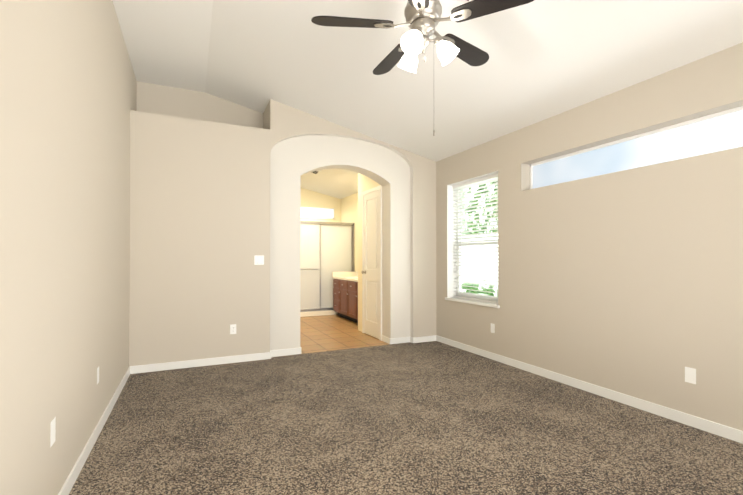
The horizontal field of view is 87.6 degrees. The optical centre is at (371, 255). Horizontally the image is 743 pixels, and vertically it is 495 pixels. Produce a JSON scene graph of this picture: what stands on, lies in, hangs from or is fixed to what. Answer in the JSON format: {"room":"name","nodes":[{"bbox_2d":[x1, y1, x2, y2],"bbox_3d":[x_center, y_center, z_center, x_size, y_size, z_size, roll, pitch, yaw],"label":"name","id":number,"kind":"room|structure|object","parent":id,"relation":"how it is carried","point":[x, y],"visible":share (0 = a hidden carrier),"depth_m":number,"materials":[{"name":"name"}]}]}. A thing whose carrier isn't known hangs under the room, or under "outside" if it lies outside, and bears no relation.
{"room":"empty bedroom","nodes":[
{"label":"empty bedroom","id":0,"kind":"room"},
{"bbox_2d":[0,0,136,494],"bbox_3d":[-1.296,-0.466,1.061,0.260,3.480,8.180,0,0,-25],"label":"wall","id":1,"kind":"structure","parent":0,"point":[68,92],"depth_m":1.96,"materials":[{"name":"beige paint"}]},
{"bbox_2d":[50,417,55,447],"bbox_3d":[-1.538,0.852,1.866,0.008,0.120,0.075,0,0,-25],"label":"electrical outlet","id":2,"kind":"object","parent":1,"relation":"attached to","point":[53,431],"visible":0.88,"depth_m":1.87,"materials":[{"name":"white plastic"}]},
{"bbox_2d":[58,366,133,494],"bbox_3d":[-1.092,1.231,0.936,0.013,0.085,7.280,0,0,-25],"label":"baseboard","id":3,"kind":"structure","parent":1,"relation":"attached to","point":[67,486],"depth_m":2.56,"materials":[{"name":"white wood"}]},
{"bbox_2d":[97,367,98,383],"bbox_3d":[-1.970,0.863,2.786,0.008,0.116,0.072,0,0,-25],"label":"electrical outlet","id":4,"kind":"object","parent":1,"relation":"attached to","point":[97,375],"visible":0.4,"depth_m":2.78,"materials":[{"name":"white plastic"}]},
{"bbox_2d":[137,81,262,128],"bbox_3d":[-2.166,-0.438,5.116,1.611,3.480,0.100,0,0,-25],"label":"wall","id":5,"kind":"structure","parent":0,"point":[170,101],"depth_m":5.00,"materials":[{"name":"beige paint"}]},
{"bbox_2d":[129,99,435,365],"bbox_3d":[-0.960,-0.358,5.383,4.021,3.323,0.640,0,0,-25],"label":"wall","id":6,"kind":"structure","parent":0,"point":[199,222],"depth_m":4.74,"materials":[{"name":"beige paint"}]},
{"bbox_2d":[134,347,300,373],"bbox_3d":[-1.770,1.256,4.675,1.903,0.085,0.092,0,0,-25],"label":"baseboard","id":7,"kind":"structure","parent":6,"relation":"attached to","point":[292,351],"depth_m":4.58,"materials":[{"name":"white wood"}]},
{"bbox_2d":[230,324,235,333],"bbox_3d":[-1.671,0.894,4.682,0.072,0.116,0.008,0,0,-25],"label":"outlet","id":8,"kind":"object","parent":6,"relation":"attached to","point":[232,328],"visible":1,"depth_m":4.68,"materials":[{"name":"white plastic"}]},
{"bbox_2d":[254,255,263,264],"bbox_3d":[-1.395,0.060,4.815,0.116,0.116,0.012,0,0,-25],"label":"bathroom light switch","id":9,"kind":"object","parent":6,"relation":"attached to","point":[258,259],"visible":1,"depth_m":4.81,"materials":[{"name":"white plastic"}]},
{"bbox_2d":[386,335,433,343],"bbox_3d":[0.621,1.264,5.796,0.736,0.085,0.092,0,0,-25],"label":"baseboard","id":10,"kind":"structure","parent":6,"relation":"attached to","point":[425,338],"depth_m":5.78,"materials":[{"name":"white wood"}]},
{"bbox_2d":[300,188,340,221],"bbox_3d":[-1.888,-0.320,9.255,2.409,3.302,0.100,0,0,-25],"label":"wall","id":11,"kind":"structure","parent":0,"point":[309,198],"depth_m":9.51,"materials":[{"name":"beige paint"}]},
{"bbox_2d":[300,206,333,218],"bbox_3d":[-1.514,-1.034,9.368,1.300,0.270,0.019,0,0,-25],"label":"bathroom window","id":12,"kind":"structure","parent":11,"relation":"in","point":[317,212],"depth_m":9.46,"materials":[{"name":"white glass"}]},
{"bbox_2d":[300,315,387,353],"bbox_3d":[-0.947,1.370,7.426,2.769,0.096,4.190,0,0,-25],"label":"floor","id":13,"kind":"structure","parent":0,"point":[322,333],"depth_m":6.35,"materials":[{"name":"tile"}]},
{"bbox_2d":[300,221,353,316],"bbox_3d":[-1.335,0.293,8.931,1.678,2.070,0.947,0,0,-25],"label":"shower","id":14,"kind":"object","parent":13,"relation":"on","point":[326,249],"visible":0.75,"depth_m":8.61,"materials":[{"name":"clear glass"}]},
{"bbox_2d":[332,276,357,322],"bbox_3d":[-0.217,0.911,7.800,0.610,0.820,1.798,0,0,-25],"label":"bathroom vanity","id":15,"kind":"object","parent":13,"relation":"on","point":[345,295],"depth_m":7.82,"materials":[{"name":"brown wood"}]},
{"bbox_2d":[336,276,357,279],"bbox_3d":[-0.210,0.481,7.815,0.589,0.040,1.814,0,0,-25],"label":"countertop","id":16,"kind":"structure","parent":15,"relation":"on","point":[337,277],"depth_m":8.02,"materials":[{"name":"beige stone"}]},
{"bbox_2d":[358,173,379,338],"bbox_3d":[0.305,-0.165,6.530,0.753,2.952,0.955,0,0,-25],"label":"wall","id":17,"kind":"structure","parent":0,"point":[365,183],"depth_m":6.70,"materials":[{"name":"beige paint"}]},
{"bbox_2d":[361,185,381,340],"bbox_3d":[-0.024,0.117,6.243,0.083,2.385,0.710,0,0,-25],"label":"closet door","id":18,"kind":"structure","parent":17,"relation":"in","point":[371,272],"depth_m":6.23,"materials":[{"name":"white wood"}]},
{"bbox_2d":[69,341,742,494],"bbox_3d":[0.760,1.328,1.704,4.540,0.100,7.620,0,0,-25],"label":"floor carpet","id":19,"kind":"object","parent":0,"point":[429,418],"visible":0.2,"depth_m":2.75,"materials":[{"name":"brown carpet"}]},
{"bbox_2d":[112,0,742,198],"bbox_3d":[-0.118,-1.862,3.656,4.590,0.952,11.860,0,0,-25],"label":"ceiling","id":20,"kind":"structure","parent":0,"point":[549,58],"depth_m":3.59,"materials":[{"name":"white paint"}]},
{"bbox_2d":[311,0,533,135],"bbox_3d":[0.293,-1.317,2.378,1.270,1.230,1.225,0,0,-25],"label":"fan","id":21,"kind":"object","parent":20,"relation":"hanging from","point":[423,18],"visible":1,"depth_m":2.28,"materials":[{"name":"black wood"}]},
{"bbox_2d":[341,42,742,430],"bbox_3d":[1.807,-0.099,4.520,0.260,2.794,11.810,0,0,-25],"label":"wall","id":22,"kind":"structure","parent":0,"point":[629,282],"depth_m":3.37,"materials":[{"name":"beige paint"}]},
{"bbox_2d":[332,272,355,275],"bbox_3d":[-0.601,0.417,8.623,0.569,0.100,0.020,0,0,-25],"label":"backsplash","id":23,"kind":"structure","parent":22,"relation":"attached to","point":[333,273],"depth_m":8.61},
{"bbox_2d":[447,171,497,301],"bbox_3d":[1.436,-0.200,5.274,0.222,1.675,1.041,0,0,-25],"label":"window","id":24,"kind":"structure","parent":22,"relation":"in","point":[451,274],"depth_m":5.71,"materials":[{"name":"white plastic"}]},
{"bbox_2d":[453,174,497,302],"bbox_3d":[1.432,-0.211,5.273,0.061,1.638,1.017,0,0,-25],"label":"window blinds","id":25,"kind":"object","parent":24,"relation":"attached to","point":[479,180],"visible":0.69,"depth_m":5.26,"materials":[{"name":"white plastic"}]},
{"bbox_2d":[445,297,499,307],"bbox_3d":[1.395,0.633,5.249,0.193,0.034,1.091,0,0,-25],"label":"window sill","id":26,"kind":"structure","parent":22,"relation":"attached to","point":[478,302],"depth_m":5.16,"materials":[{"name":"white wood"}]},
{"bbox_2d":[491,323,494,332],"bbox_3d":[1.515,0.910,4.837,0.008,0.116,0.072,0,0,-25],"label":"electrical outlet","id":27,"kind":"object","parent":22,"relation":"attached to","point":[492,328],"visible":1,"depth_m":4.84,"materials":[{"name":"white plastic"}]},
{"bbox_2d":[434,335,742,443],"bbox_3d":[2.535,1.242,2.638,0.013,0.085,7.280,0,0,-25],"label":"baseboard","id":28,"kind":"structure","parent":22,"relation":"attached to","point":[727,432],"depth_m":3.41,"materials":[{"name":"white wood"}]},
{"bbox_2d":[530,106,742,188],"bbox_3d":[2.445,-0.901,3.226,0.050,0.320,2.796,0,0,-25],"label":"transom","id":29,"kind":"object","parent":22,"relation":"attached to","point":[717,132],"visible":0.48,"depth_m":3.33,"materials":[{"name":"clear glass"}]},
{"bbox_2d":[685,367,695,383],"bbox_3d":[2.412,0.907,2.927,0.008,0.116,0.072,0,0,-25],"label":"electrical outlet","id":30,"kind":"object","parent":22,"relation":"attached to","point":[690,375],"visible":1,"depth_m":2.92,"materials":[{"name":"white plastic"}]},
{"label":"outside","id":31,"kind":"structure","parent":0,"visible":0},
{"bbox_2d":[461,181,497,295],"bbox_3d":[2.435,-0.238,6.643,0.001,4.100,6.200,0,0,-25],"label":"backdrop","id":32,"kind":"structure","parent":31,"point":[476,278],"depth_m":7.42,"materials":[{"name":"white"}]}
]}

